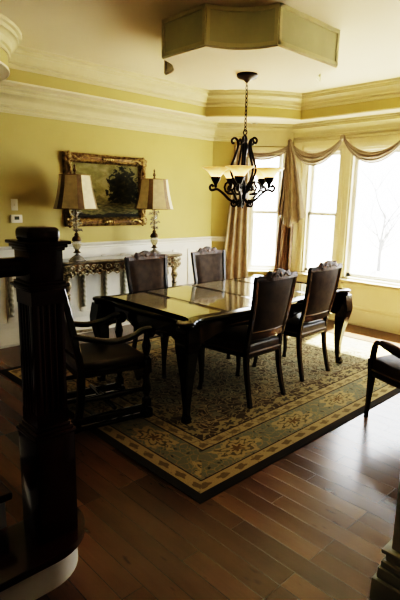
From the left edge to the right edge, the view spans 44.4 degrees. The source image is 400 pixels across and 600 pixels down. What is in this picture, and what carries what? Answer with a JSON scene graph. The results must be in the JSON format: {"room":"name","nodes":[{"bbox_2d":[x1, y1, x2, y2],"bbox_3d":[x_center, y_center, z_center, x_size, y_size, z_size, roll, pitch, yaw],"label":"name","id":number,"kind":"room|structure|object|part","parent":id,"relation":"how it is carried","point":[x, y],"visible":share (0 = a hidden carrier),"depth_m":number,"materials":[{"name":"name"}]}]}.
{"room":"dining room","nodes":[
{"label":"dining room","id":0,"kind":"room"},
{"bbox_2d":[0,112,212,246],"bbox_3d":[-2.883,-0.814,4.332,8.290,2.950,0.120,-10,16,-43],"label":"wall","id":1,"kind":"structure","parent":0,"point":[31,148],"depth_m":5.66,"materials":[{"name":"yellow paint"}]},
{"bbox_2d":[11,199,17,209],"bbox_3d":[-1.935,-0.995,5.115,0.072,0.118,0.018,-10,16,-43],"label":"light switch","id":2,"kind":"object","parent":1,"relation":"attached to","point":[14,202],"visible":1,"depth_m":5.11,"materials":[{"name":"white plastic"}]},
{"bbox_2d":[10,215,22,222],"bbox_3d":[-1.928,-0.853,5.148,0.125,0.085,0.027,-10,16,-43],"label":"thermostat","id":3,"kind":"object","parent":1,"relation":"attached to","point":[13,218],"visible":1,"depth_m":5.13,"materials":[{"name":"white plastic"}]},
{"bbox_2d":[0,315,129,348],"bbox_3d":[-2.860,0.542,4.554,8.290,0.205,0.028,-10,16,-43],"label":"baseboard","id":4,"kind":"structure","parent":1,"relation":"attached to","point":[8,337],"depth_m":5.33,"materials":[{"name":"white paint"}]},
{"bbox_2d":[62,150,146,227],"bbox_3d":[-1.092,-1.296,5.826,1.151,0.847,0.069,-10,16,-43],"label":"framed painting","id":5,"kind":"object","parent":1,"relation":"attached to","point":[115,180],"visible":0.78,"depth_m":5.86,"materials":[{"name":"wood"}]},
{"bbox_2d":[0,241,211,329],"bbox_3d":[-2.837,0.045,4.439,8.290,0.815,0.063,-10,16,-43],"label":"wainscoting","id":6,"kind":"structure","parent":1,"relation":"attached to","point":[84,288],"depth_m":5.93,"materials":[{"name":"white paint"},{"name":"wood"}]},
{"bbox_2d":[0,236,224,253],"bbox_3d":[-2.590,-0.383,4.372,8.662,0.070,0.363,-10,16,-43],"label":"trim","id":7,"kind":"structure","parent":1,"relation":"attached to","point":[6,249],"depth_m":6.21,"materials":[{"name":"white paint"}]},
{"bbox_2d":[0,318,399,599],"bbox_3d":[0.027,1.242,2.225,9.550,0.120,7.920,-10,16,-43],"label":"floor","id":8,"kind":"structure","parent":0,"point":[315,523],"depth_m":2.51,"materials":[{"name":"brown wood"}]},
{"bbox_2d":[0,480,84,599],"bbox_3d":[-1.389,0.842,1.942,1.630,0.720,1.115,-10,16,-43],"label":"staircase","id":9,"kind":"structure","parent":8,"relation":"on","point":[29,570],"depth_m":2.01,"materials":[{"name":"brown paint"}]},
{"bbox_2d":[0,226,77,544],"bbox_3d":[-0.934,0.407,1.747,0.993,1.308,0.186,-10,16,-43],"label":"newel post","id":10,"kind":"object","parent":9,"relation":"on","point":[46,431],"visible":1,"depth_m":1.97,"materials":[{"name":"brown wood"}]},
{"bbox_3d":[-0.979,-0.080,1.594,0.840,0.068,0.064,-10,16,-43],"label":"handrail","id":11,"kind":"part","parent":10,"relation":"part of","materials":[{"name":"brown wood"}]},
{"bbox_3d":[-0.632,-0.064,1.935,0.172,0.036,0.172,-10,16,-43],"label":"collar moulding","id":12,"kind":"part","parent":10,"relation":"part of","materials":[{"name":"brown wood"}]},
{"bbox_3d":[-0.645,0.562,2.062,0.184,0.130,0.184,-10,16,-43],"label":"plinth moulding","id":13,"kind":"part","parent":10,"relation":"part of","materials":[{"name":"brown wood"}]},
{"bbox_3d":[-0.650,0.768,2.104,0.172,0.470,0.172,-10,16,-43],"label":"newel post","id":14,"kind":"part","parent":10,"relation":"part of","materials":[{"name":"brown wood"}]},
{"bbox_2d":[63,251,181,332],"bbox_3d":[-0.938,-0.070,5.965,1.780,0.920,0.372,-10,16,-43],"label":"console table","id":15,"kind":"object","parent":8,"relation":"on","point":[97,264],"visible":0.42,"depth_m":5.60,"materials":[{"name":"gilded wood"},{"name":"marble"}]},
{"bbox_3d":[-1.457,0.117,5.418,0.095,0.750,0.104,-10,16,-43],"label":"leg","id":16,"kind":"part","parent":15,"relation":"part of","materials":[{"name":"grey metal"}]},
{"bbox_2d":[53,163,97,261],"bbox_3d":[-1.335,-0.938,5.273,0.480,1.040,0.468,3,12,10],"label":"table lamp","id":17,"kind":"object","parent":15,"relation":"on","point":[75,192],"visible":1,"depth_m":5.09,"materials":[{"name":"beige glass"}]},
{"bbox_3d":[-1.494,-1.139,5.143,0.065,0.350,0.172,-5,13,-28],"label":"shade panel","id":18,"kind":"part","parent":17,"relation":"part of","materials":[{"name":"fabric"}]},
{"bbox_3d":[-1.435,-1.122,5.064,0.070,0.350,0.069,8,13,31],"label":"shade panel","id":19,"kind":"part","parent":17,"relation":"part of","materials":[{"name":"brown fabric"}]},
{"bbox_3d":[-1.337,-1.117,5.047,0.172,0.350,0.065,2,12,2],"label":"shade panel","id":20,"kind":"part","parent":17,"relation":"part of","materials":[{"name":"fabric"}]},
{"bbox_3d":[-1.327,-1.325,5.194,0.336,0.009,0.317,2,12,2],"label":"shade trim","id":21,"kind":"part","parent":17,"relation":"part of","materials":[{"name":"beige fabric"}]},
{"bbox_3d":[-1.334,-0.982,5.264,0.447,0.009,0.474,-5,13,-28],"label":"shade trim","id":22,"kind":"part","parent":17,"relation":"part of","materials":[{"name":"beige fabric"}]},
{"bbox_3d":[-1.237,-1.117,5.058,0.070,0.350,0.069,-5,13,-28],"label":"shade panel","id":23,"kind":"part","parent":17,"relation":"part of","materials":[{"name":"beige fabric"}]},
{"bbox_3d":[-1.173,-1.131,5.133,0.065,0.350,0.172,8,13,31],"label":"shade panel","id":24,"kind":"part","parent":17,"relation":"part of","materials":[{"name":"fabric"}]},
{"bbox_3d":[-1.133,-1.148,5.223,0.069,0.350,0.070,2,12,2],"label":"lamp shade","id":25,"kind":"part","parent":17,"relation":"part of","materials":[{"name":"beige fabric"}]},
{"bbox_2d":[135,169,173,253],"bbox_3d":[-0.559,-1.069,5.998,0.468,1.040,0.480,-10,16,-43],"label":"table lamp","id":26,"kind":"object","parent":15,"relation":"on","point":[154,194],"visible":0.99,"depth_m":5.81,"materials":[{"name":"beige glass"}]},
{"bbox_3d":[-0.738,-1.274,5.881,0.069,0.350,0.070,-3,12,-22],"label":"shade panel","id":27,"kind":"part","parent":26,"relation":"part of","materials":[{"name":"beige fabric"}]},
{"bbox_3d":[-0.669,-1.258,5.810,0.172,0.350,0.065,10,14,37],"label":"shade panel","id":28,"kind":"part","parent":26,"relation":"part of","materials":[{"name":"fabric"}]},
{"bbox_3d":[-0.582,-1.246,5.762,0.070,0.350,0.069,3,12,8],"label":"shade panel","id":29,"kind":"part","parent":26,"relation":"part of","materials":[{"name":"brown fabric"}]},
{"bbox_3d":[-0.558,-1.113,5.989,0.474,0.009,0.447,-3,12,-22],"label":"shade trim","id":30,"kind":"part","parent":26,"relation":"part of","materials":[{"name":"beige fabric"}]},
{"bbox_3d":[-0.485,-1.249,5.785,0.172,0.350,0.065,-3,12,-22],"label":"shade panel","id":31,"kind":"part","parent":26,"relation":"part of","materials":[{"name":"fabric"}]},
{"bbox_3d":[-0.399,-1.258,5.835,0.069,0.350,0.070,10,14,37],"label":"lamp shade","id":32,"kind":"part","parent":26,"relation":"part of","materials":[{"name":"beige fabric"}]},
{"bbox_3d":[-0.370,-1.276,5.929,0.065,0.350,0.172,3,12,8],"label":"shade panel","id":33,"kind":"part","parent":26,"relation":"part of","materials":[{"name":"fabric"}]},
{"bbox_3d":[-0.341,-0.072,6.462,0.095,0.750,0.104,-10,16,-43],"label":"leg","id":34,"kind":"part","parent":15,"relation":"part of","materials":[{"name":"gold metal"}]},
{"bbox_2d":[0,325,399,503],"bbox_3d":[0.395,0.652,4.846,3.680,0.006,2.730,-10,16,-43],"label":"area rug","id":35,"kind":"object","parent":8,"relation":"on","point":[225,442],"visible":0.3,"depth_m":3.82,"materials":[{"name":"beige carpet"}]},
{"bbox_2d":[64,289,155,433],"bbox_3d":[-0.775,0.254,3.602,0.738,1.222,0.589,-6,14,-32],"label":"armchair","id":36,"kind":"object","parent":35,"relation":"on","point":[100,356],"visible":0.74,"depth_m":3.51,"materials":[{"name":"brown wood"}]},
{"bbox_3d":[-0.997,0.064,3.416,0.172,0.560,0.440,-6,14,-32],"label":"backrest","id":37,"kind":"part","parent":36,"relation":"part of","materials":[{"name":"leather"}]},
{"bbox_3d":[-0.955,0.343,3.504,0.030,0.050,0.460,-6,14,-32],"label":"rail","id":38,"kind":"part","parent":36,"relation":"part of","materials":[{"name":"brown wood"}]},
{"bbox_3d":[-0.872,0.351,3.268,0.202,1.160,0.045,-6,14,-32],"label":"leg","id":39,"kind":"part","parent":36,"relation":"part of","materials":[{"name":"brown wood"}]},
{"bbox_3d":[-0.862,0.159,3.839,0.616,0.109,0.070,-6,14,-32],"label":"arm","id":40,"kind":"part","parent":36,"relation":"part of","materials":[{"name":"brown wood"}]},
{"bbox_3d":[-0.742,0.447,3.665,0.520,0.060,0.500,-6,14,-32],"label":"seat rail","id":41,"kind":"part","parent":36,"relation":"part of","materials":[{"name":"brown wood"}]},
{"bbox_3d":[-0.741,0.406,3.656,0.520,0.065,0.510,-6,14,-32],"label":"seat","id":42,"kind":"part","parent":36,"relation":"part of","materials":[{"name":"leather"}]},
{"bbox_3d":[-0.584,0.252,3.411,0.616,0.109,0.070,-6,14,-32],"label":"arm","id":43,"kind":"part","parent":36,"relation":"part of","materials":[{"name":"brown wood"}]},
{"bbox_3d":[-0.658,0.235,3.977,0.068,0.215,0.068,-6,14,-32],"label":"arm post","id":44,"kind":"part","parent":36,"relation":"part of","materials":[{"name":"brown wood"}]},
{"bbox_3d":[-0.665,0.558,4.043,0.075,0.455,0.075,-6,14,-32],"label":"leg","id":45,"kind":"part","parent":36,"relation":"part of","materials":[{"name":"brown wood"}]},
{"bbox_3d":[-0.390,0.324,3.565,0.068,0.215,0.068,-6,14,-32],"label":"arm post","id":46,"kind":"part","parent":36,"relation":"part of","materials":[{"name":"brown wood"}]},
{"bbox_3d":[-0.397,0.647,3.630,0.075,0.455,0.075,-6,14,-32],"label":"leg","id":47,"kind":"part","parent":36,"relation":"part of","materials":[{"name":"brown wood"}]},
{"bbox_2d":[124,250,204,378],"bbox_3d":[-0.342,0.096,4.737,0.534,1.096,0.678,-10,16,-43],"label":"dining chair","id":48,"kind":"object","parent":35,"relation":"on","point":[145,270],"visible":0.52,"depth_m":4.80,"materials":[{"name":"brown wood"}]},
{"bbox_3d":[-0.648,0.369,4.809,0.050,0.520,0.107,-10,16,-43],"label":"leg","id":49,"kind":"part","parent":48,"relation":"part of","materials":[{"name":"brown wood"}]},
{"bbox_3d":[-0.538,-0.446,4.849,0.504,0.086,0.064,-10,16,-43],"label":"crest rail","id":50,"kind":"part","parent":48,"relation":"part of","materials":[{"name":"brown wood"}]},
{"bbox_3d":[-0.503,-0.160,4.864,0.516,0.540,0.122,-10,16,-43],"label":"frame","id":51,"kind":"part","parent":48,"relation":"part of","materials":[{"name":"brown wood"}]},
{"bbox_3d":[-0.518,-0.198,4.872,0.444,0.412,0.098,-10,16,-43],"label":"backrest","id":52,"kind":"part","parent":48,"relation":"part of","materials":[{"name":"brown leather"}]},
{"bbox_3d":[-0.326,0.501,4.442,0.058,0.420,0.063,-10,16,-43],"label":"leg","id":53,"kind":"part","parent":48,"relation":"part of","materials":[{"name":"brown wood"}]},
{"bbox_2d":[191,246,230,358],"bbox_3d":[0.282,-0.009,5.319,0.534,1.096,0.678,-10,16,-43],"label":"dining chair","id":54,"kind":"object","parent":35,"relation":"on","point":[208,263],"visible":0.48,"depth_m":5.42,"materials":[{"name":"brown leather"}]},
{"bbox_3d":[0.085,-0.552,5.432,0.504,0.086,0.064,-10,16,-43],"label":"crest rail","id":55,"kind":"part","parent":54,"relation":"part of","materials":[{"name":"brown wood"}]},
{"bbox_3d":[0.120,-0.265,5.447,0.516,0.540,0.122,-10,16,-43],"label":"frame","id":56,"kind":"part","parent":54,"relation":"part of","materials":[{"name":"brown wood"}]},
{"bbox_3d":[0.105,-0.304,5.455,0.444,0.412,0.098,-10,16,-43],"label":"backrest","id":57,"kind":"part","parent":54,"relation":"part of","materials":[{"name":"brown leather"}]},
{"bbox_2d":[90,275,352,424],"bbox_3d":[0.275,0.304,4.616,2.237,0.762,1.277,-10,16,-43],"label":"dining table","id":58,"kind":"object","parent":35,"relation":"on","point":[192,314],"visible":0.75,"depth_m":3.99,"materials":[{"name":"brown wood"}]},
{"bbox_3d":[-0.868,0.368,4.313,0.152,0.710,0.152,-10,16,-43],"label":"leg","id":59,"kind":"part","parent":58,"relation":"part of","materials":[{"name":"brown wood"}]},
{"bbox_3d":[-0.334,0.036,3.964,0.412,0.003,1.122,-10,16,-43],"label":"inlay panel","id":60,"kind":"part","parent":58,"relation":"part of","materials":[{"name":"brown wood"}]},
{"bbox_3d":[-0.094,0.547,3.517,0.152,0.710,0.152,-10,16,-43],"label":"leg","id":61,"kind":"part","parent":58,"relation":"part of","materials":[{"name":"brown wood"}]},
{"bbox_3d":[0.048,-0.028,4.320,0.500,0.003,1.040,-10,16,-43],"label":"inlay panel","id":62,"kind":"part","parent":58,"relation":"part of","materials":[{"name":"brown wood"}]},
{"bbox_3d":[0.472,-0.100,4.716,0.530,0.003,1.043,-10,16,-43],"label":"inlay panel","id":63,"kind":"part","parent":58,"relation":"part of","materials":[{"name":"brown wood"}]},
{"bbox_3d":[0.882,-0.170,5.100,0.462,0.003,1.122,-10,16,-43],"label":"inlay panel","id":64,"kind":"part","parent":58,"relation":"part of","materials":[{"name":"brown wood"}]},
{"bbox_3d":[1.418,0.291,4.929,0.152,0.710,0.152,-10,16,-43],"label":"leg","id":65,"kind":"part","parent":58,"relation":"part of","materials":[{"name":"brown wood"}]},
{"bbox_2d":[197,268,297,408],"bbox_3d":[0.384,0.246,4.076,0.534,1.096,0.678,-10,16,-43],"label":"dining chair","id":66,"kind":"object","parent":35,"relation":"on","point":[272,294],"visible":0.97,"depth_m":3.87,"materials":[{"name":"brown wood"}]},
{"bbox_3d":[0.009,0.561,4.183,0.058,0.420,0.063,-10,16,-43],"label":"leg","id":67,"kind":"part","parent":66,"relation":"part of","materials":[{"name":"brown wood"}]},
{"bbox_3d":[0.355,0.503,4.505,0.058,0.420,0.063,-10,16,-43],"label":"leg","id":68,"kind":"part","parent":66,"relation":"part of","materials":[{"name":"brown wood"}]},
{"bbox_3d":[0.338,0.376,4.149,0.510,0.040,0.540,-10,16,-43],"label":"seat rail","id":69,"kind":"part","parent":66,"relation":"part of","materials":[{"name":"brown wood"}]},
{"bbox_3d":[0.339,0.320,4.138,0.510,0.085,0.540,-10,16,-43],"label":"seat","id":70,"kind":"part","parent":66,"relation":"part of","materials":[{"name":"leather"}]},
{"bbox_3d":[0.379,0.588,3.838,0.050,0.520,0.107,-10,16,-43],"label":"leg","id":71,"kind":"part","parent":66,"relation":"part of","materials":[{"name":"brown wood"}]},
{"bbox_3d":[0.555,0.067,3.860,0.516,0.540,0.122,-10,16,-43],"label":"frame","id":72,"kind":"part","parent":66,"relation":"part of","materials":[{"name":"brown wood"}]},
{"bbox_3d":[0.571,0.035,3.837,0.444,0.412,0.098,-10,16,-43],"label":"backrest","id":73,"kind":"part","parent":66,"relation":"part of","materials":[{"name":"brown leather"}]},
{"bbox_3d":[0.602,-0.201,3.762,0.504,0.086,0.064,-10,16,-43],"label":"crest rail","id":74,"kind":"part","parent":66,"relation":"part of","materials":[{"name":"brown wood"}]},
{"bbox_3d":[0.679,0.537,4.118,0.050,0.520,0.107,-10,16,-43],"label":"leg","id":75,"kind":"part","parent":66,"relation":"part of","materials":[{"name":"brown wood"}]},
{"bbox_2d":[251,260,342,381],"bbox_3d":[0.920,0.135,4.678,0.534,1.096,0.678,-10,16,-43],"label":"dining chair","id":76,"kind":"object","parent":35,"relation":"on","point":[322,283],"visible":0.85,"depth_m":4.45,"materials":[{"name":"brown wood"}]},
{"bbox_3d":[0.545,0.450,4.785,0.058,0.420,0.063,-10,16,-43],"label":"leg","id":77,"kind":"part","parent":76,"relation":"part of","materials":[{"name":"brown wood"}]},
{"bbox_3d":[0.890,0.392,5.107,0.058,0.420,0.063,-10,16,-43],"label":"leg","id":78,"kind":"part","parent":76,"relation":"part of","materials":[{"name":"brown wood"}]},
{"bbox_3d":[0.915,0.477,4.440,0.050,0.520,0.107,-10,16,-43],"label":"leg","id":79,"kind":"part","parent":76,"relation":"part of","materials":[{"name":"brown wood"}]},
{"bbox_3d":[0.874,0.265,4.751,0.510,0.040,0.540,-10,16,-43],"label":"seat rail","id":80,"kind":"part","parent":76,"relation":"part of","materials":[{"name":"brown wood"}]},
{"bbox_3d":[0.875,0.208,4.739,0.510,0.085,0.540,-10,16,-43],"label":"seat","id":81,"kind":"part","parent":76,"relation":"part of","materials":[{"name":"leather"}]},
{"bbox_3d":[1.091,-0.045,4.462,0.516,0.540,0.122,-10,16,-43],"label":"frame","id":82,"kind":"part","parent":76,"relation":"part of","materials":[{"name":"brown wood"}]},
{"bbox_3d":[1.107,-0.076,4.439,0.444,0.412,0.098,-10,16,-43],"label":"backrest","id":83,"kind":"part","parent":76,"relation":"part of","materials":[{"name":"brown leather"}]},
{"bbox_3d":[1.215,0.426,4.720,0.050,0.520,0.107,-10,16,-43],"label":"leg","id":84,"kind":"part","parent":76,"relation":"part of","materials":[{"name":"brown wood"}]},
{"bbox_3d":[1.137,-0.313,4.364,0.504,0.086,0.064,-10,16,-43],"label":"crest rail","id":85,"kind":"part","parent":76,"relation":"part of","materials":[{"name":"brown wood"}]},
{"bbox_2d":[363,340,399,416],"bbox_3d":[1.653,0.420,3.457,0.651,1.065,0.706,-3,12,-18],"label":"armchair","id":86,"kind":"object","parent":8,"relation":"on","point":[386,368],"visible":1,"depth_m":3.57,"materials":[{"name":"brown wood"}]},
{"bbox_3d":[1.286,0.665,3.709,0.054,0.470,0.058,-3,12,-18],"label":"leg","id":87,"kind":"part","parent":86,"relation":"part of","materials":[{"name":"brown wood"}]},
{"bbox_3d":[1.382,0.405,3.373,0.072,0.221,0.626,-3,12,-20],"label":"arm","id":88,"kind":"part","parent":86,"relation":"part of","materials":[{"name":"brown wood"}]},
{"bbox_3d":[1.633,0.512,3.530,0.600,0.095,0.580,-3,12,-18],"label":"seat","id":89,"kind":"part","parent":86,"relation":"part of","materials":[{"name":"brown leather"}]},
{"bbox_3d":[1.632,0.576,3.543,0.600,0.045,0.580,-3,12,-18],"label":"seat rail","id":90,"kind":"part","parent":86,"relation":"part of","materials":[{"name":"brown wood"}]},
{"bbox_2d":[0,0,399,92],"bbox_3d":[0.090,-1.766,1.613,9.550,0.120,7.920,-10,16,-43],"label":"ceiling","id":91,"kind":"structure","parent":0,"point":[126,35],"depth_m":3.97,"materials":[{"name":"paint"}]},
{"bbox_2d":[162,2,339,89],"bbox_3d":[0.402,-2.066,4.117,1.470,0.278,1.260,-10,16,-43],"label":"ceiling box","id":92,"kind":"object","parent":91,"relation":"attached to","point":[208,44],"visible":1,"depth_m":3.67,"materials":[{"name":"paint"}]},
{"bbox_3d":[-0.258,-2.071,4.045,0.094,0.266,0.510,1,12,-2],"label":"panel moulding","id":93,"kind":"part","parent":92,"relation":"part of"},
{"bbox_3d":[-0.127,-1.982,3.621,0.010,0.266,0.480,-10,16,-43],"label":"panel moulding","id":94,"kind":"part","parent":92,"relation":"part of","materials":[{"name":"yellow paint"}]},
{"bbox_2d":[202,72,283,208],"bbox_3d":[0.414,-1.389,4.354,0.712,1.142,0.729,-10,16,-43],"label":"chandelier","id":95,"kind":"object","parent":92,"relation":"hanging from","point":[234,174],"visible":1,"depth_m":4.33,"materials":[{"name":"metal"}]},
{"bbox_3d":[0.143,-1.136,4.370,0.254,0.088,0.254,-10,16,-43],"label":"lamp shade","id":96,"kind":"part","parent":95,"relation":"part of","materials":[{"name":"beige glass"}]},
{"bbox_3d":[0.227,-0.959,4.414,0.243,0.170,0.197,-10,16,-43],"label":"arm","id":97,"kind":"part","parent":95,"relation":"part of","materials":[{"name":"metal"}]},
{"bbox_3d":[0.294,-1.183,4.618,0.254,0.088,0.254,-10,16,-43],"label":"lamp shade","id":98,"kind":"part","parent":95,"relation":"part of","materials":[{"name":"beige glass"}]},
{"bbox_3d":[0.324,-0.989,4.575,0.023,0.170,0.302,-4,13,-23],"label":"arm","id":99,"kind":"part","parent":95,"relation":"part of","materials":[{"name":"metal"}]},
{"bbox_3d":[0.336,-1.088,4.154,0.254,0.088,0.254,-10,16,-43],"label":"lamp shade","id":100,"kind":"part","parent":95,"relation":"part of","materials":[{"name":"beige glass"}]},
{"bbox_3d":[0.352,-0.928,4.274,0.023,0.170,0.302,4,12,12],"label":"arm","id":101,"kind":"part","parent":95,"relation":"part of","materials":[{"name":"metal"}]},
{"bbox_3d":[0.403,-1.690,4.280,0.021,0.421,0.021,1,12,1],"label":"chain","id":102,"kind":"part","parent":95,"relation":"part of","materials":[{"name":"metal"}]},
{"bbox_3d":[0.510,-0.977,4.534,0.303,0.170,0.023,-9,15,-40],"label":"arm","id":103,"kind":"part","parent":95,"relation":"part of","materials":[{"name":"metal"}]},
{"bbox_3d":[0.580,-1.164,4.555,0.254,0.088,0.254,-10,16,-43],"label":"lamp shade","id":104,"kind":"part","parent":95,"relation":"part of","materials":[{"name":"beige glass"}]},
{"bbox_3d":[0.527,-0.939,4.348,0.099,0.170,0.292,-10,16,-43],"label":"arm","id":105,"kind":"part","parent":95,"relation":"part of","materials":[{"name":"metal"}]},
{"bbox_3d":[0.606,-1.105,4.268,0.254,0.088,0.254,-10,16,-43],"label":"lamp shade","id":106,"kind":"part","parent":95,"relation":"part of","materials":[{"name":"beige glass"}]},
{"bbox_3d":[0.299,-1.943,3.473,0.510,0.266,0.094,2,12,4],"label":"panel moulding","id":107,"kind":"part","parent":92,"relation":"part of","materials":[{"name":"yellow paint"}]},
{"bbox_3d":[0.833,-1.973,3.673,0.770,0.266,0.010,-10,16,-43],"label":"panel moulding","id":108,"kind":"part","parent":92,"relation":"part of","materials":[{"name":"yellow paint"}]},
{"bbox_2d":[0,48,399,123],"bbox_3d":[0.085,-1.560,1.655,9.150,0.300,7.520,-10,16,-43],"label":"ceiling","id":109,"kind":"structure","parent":0,"point":[15,75],"depth_m":5.75,"materials":[{"name":"paint"}]},
{"bbox_2d":[211,141,280,276],"bbox_3d":[0.739,-1.320,7.186,1.154,2.950,0.140,1,12,-2],"label":"wall","id":110,"kind":"structure","parent":0,"point":[223,151],"depth_m":7.08,"materials":[{"name":"yellow paint"}]},
{"bbox_2d":[0,13,399,109],"bbox_3d":[0.401,-2.124,4.152,4.430,0.178,3.600,-10,16,-43],"label":"trim","id":111,"kind":"structure","parent":110,"relation":"attached to","point":[22,58],"depth_m":5.56,"materials":[{"name":"paint"}]},
{"bbox_2d":[0,84,399,142],"bbox_3d":[0.080,-1.300,1.708,9.150,0.230,7.520,-10,16,-43],"label":"trim","id":112,"kind":"structure","parent":110,"relation":"attached to","point":[13,100],"depth_m":5.97,"materials":[{"name":"paint"}]},
{"bbox_2d":[0,61,399,120],"bbox_3d":[0.397,-1.922,4.193,4.430,0.018,3.600,-10,16,-43],"label":"trim","id":113,"kind":"structure","parent":110,"relation":"attached to","point":[2,63],"depth_m":5.62,"materials":[{"name":"beige paint"}]},
{"bbox_2d":[248,147,285,271],"bbox_3d":[0.957,-1.288,7.160,0.610,1.806,0.195,1,12,-2],"label":"window","id":114,"kind":"structure","parent":110,"relation":"in","point":[251,268],"depth_m":7.17,"materials":[{"name":"beige paint"}]},
{"bbox_2d":[224,145,248,278],"bbox_3d":[0.503,-1.014,7.098,0.485,2.345,0.052,1,12,-2],"label":"curtain","id":115,"kind":"object","parent":114,"relation":"hanging from","point":[236,238],"visible":0.48,"depth_m":7.12,"materials":[{"name":"beige fabric"}]},
{"bbox_3d":[0.942,-0.428,7.272,0.610,0.024,0.070,1,12,-2],"label":"sill","id":116,"kind":"part","parent":114,"relation":"part of","materials":[{"name":"beige paint"}]},
{"bbox_3d":[0.949,-0.894,7.258,0.420,0.835,0.030,1,12,-2],"label":"sash","id":117,"kind":"part","parent":114,"relation":"part of","materials":[{"name":"white glass"}]},
{"bbox_3d":[0.964,-1.690,7.132,0.420,0.835,0.030,1,12,-2],"label":"sash","id":118,"kind":"part","parent":114,"relation":"part of","materials":[{"name":"white glass"}]},
{"bbox_2d":[241,131,293,146],"bbox_3d":[0.948,-2.300,6.884,0.724,0.260,0.070,1,12,-2],"label":"trim","id":119,"kind":"structure","parent":110,"relation":"attached to","point":[265,138],"depth_m":6.86,"materials":[{"name":"yellow paint"}]},
{"bbox_2d":[238,134,399,227],"bbox_3d":[2.079,-1.452,6.095,3.597,1.230,0.505,10,14,36],"label":"valance","id":120,"kind":"object","parent":110,"relation":"hanging from","point":[290,194],"visible":0.95,"depth_m":6.83,"materials":[{"name":"beige fabric"}]},
{"bbox_2d":[274,203,292,269],"bbox_3d":[1.193,-0.640,7.188,0.299,1.605,0.102,6,13,23],"label":"curtain","id":121,"kind":"object","parent":120,"relation":"hanging from","point":[285,234],"visible":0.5,"depth_m":7.14,"materials":[{"name":"brown fabric"}]},
{"bbox_2d":[290,134,399,317],"bbox_3d":[3.692,-0.772,4.794,0.140,2.950,6.750,-10,16,-43],"label":"wall","id":122,"kind":"structure","parent":0,"point":[382,300],"depth_m":6.39,"materials":[{"name":"yellow paint"}]},
{"bbox_2d":[291,139,350,271],"bbox_3d":[2.172,-1.123,6.240,0.018,1.820,2.330,-10,16,-43],"label":"trim","id":123,"kind":"structure","parent":122,"relation":"attached to","point":[295,234],"depth_m":6.89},
{"bbox_2d":[297,144,345,275],"bbox_3d":[1.696,-1.198,6.798,0.195,1.806,0.660,-10,16,-43],"label":"window","id":124,"kind":"structure","parent":122,"relation":"in","point":[309,172],"depth_m":6.87,"materials":[{"name":"beige paint"}]},
{"bbox_3d":[1.700,-0.803,6.890,0.030,0.835,0.470,-10,16,-43],"label":"sash","id":125,"kind":"part","parent":124,"relation":"part of","materials":[{"name":"white glass"}]},
{"bbox_3d":[1.742,-1.596,6.753,0.030,0.835,0.470,-10,16,-43],"label":"sash","id":126,"kind":"part","parent":124,"relation":"part of","materials":[{"name":"white glass"}]},
{"bbox_2d":[297,275,399,316],"bbox_3d":[2.753,0.103,5.843,0.016,0.335,4.185,-10,16,-43],"label":"trim","id":127,"kind":"structure","parent":122,"relation":"attached to","point":[340,285],"depth_m":6.39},
{"bbox_2d":[300,309,399,334],"bbox_3d":[3.274,0.522,5.280,7.569,0.205,0.789,11,15,39],"label":"baseboard","id":128,"kind":"structure","parent":122,"relation":"attached to","point":[390,324],"depth_m":6.38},
{"bbox_2d":[339,140,399,288],"bbox_3d":[2.449,-1.025,6.022,0.195,1.806,1.510,-10,16,-43],"label":"window","id":129,"kind":"structure","parent":122,"relation":"in","point":[353,164],"depth_m":6.43,"materials":[{"name":"beige paint"}]},
{"bbox_3d":[2.386,-0.170,6.153,0.070,0.024,1.510,-10,16,-43],"label":"sill","id":130,"kind":"part","parent":129,"relation":"part of","materials":[{"name":"beige paint"}]},
{"bbox_2d":[369,479,399,599],"bbox_3d":[1.047,-0.053,1.748,0.460,2.650,0.460,-10,16,-43],"label":"pillar","id":131,"kind":"structure","parent":0,"point":[385,583],"depth_m":1.95,"materials":[{"name":"paint"}]},
{"label":"outside","id":132,"kind":"structure","parent":0,"visible":0},
{"bbox_2d":[252,222,399,278],"bbox_3d":[20.320,-1.259,22.301,47.000,0.100,80.000,-10,16,-43],"label":"ground","id":133,"kind":"structure","parent":132,"point":[365,255],"depth_m":29.68,"materials":[{"name":"white snow"}]},
{"bbox_2d":[358,163,399,270],"bbox_3d":[7.830,-3.429,20.231,3.026,4.498,2.421,-10,16,-43],"label":"bare tree","id":134,"kind":"object","parent":133,"relation":"on","point":[381,240],"visible":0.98,"depth_m":20.20,"materials":[{"name":"grey plant"}]}
]}

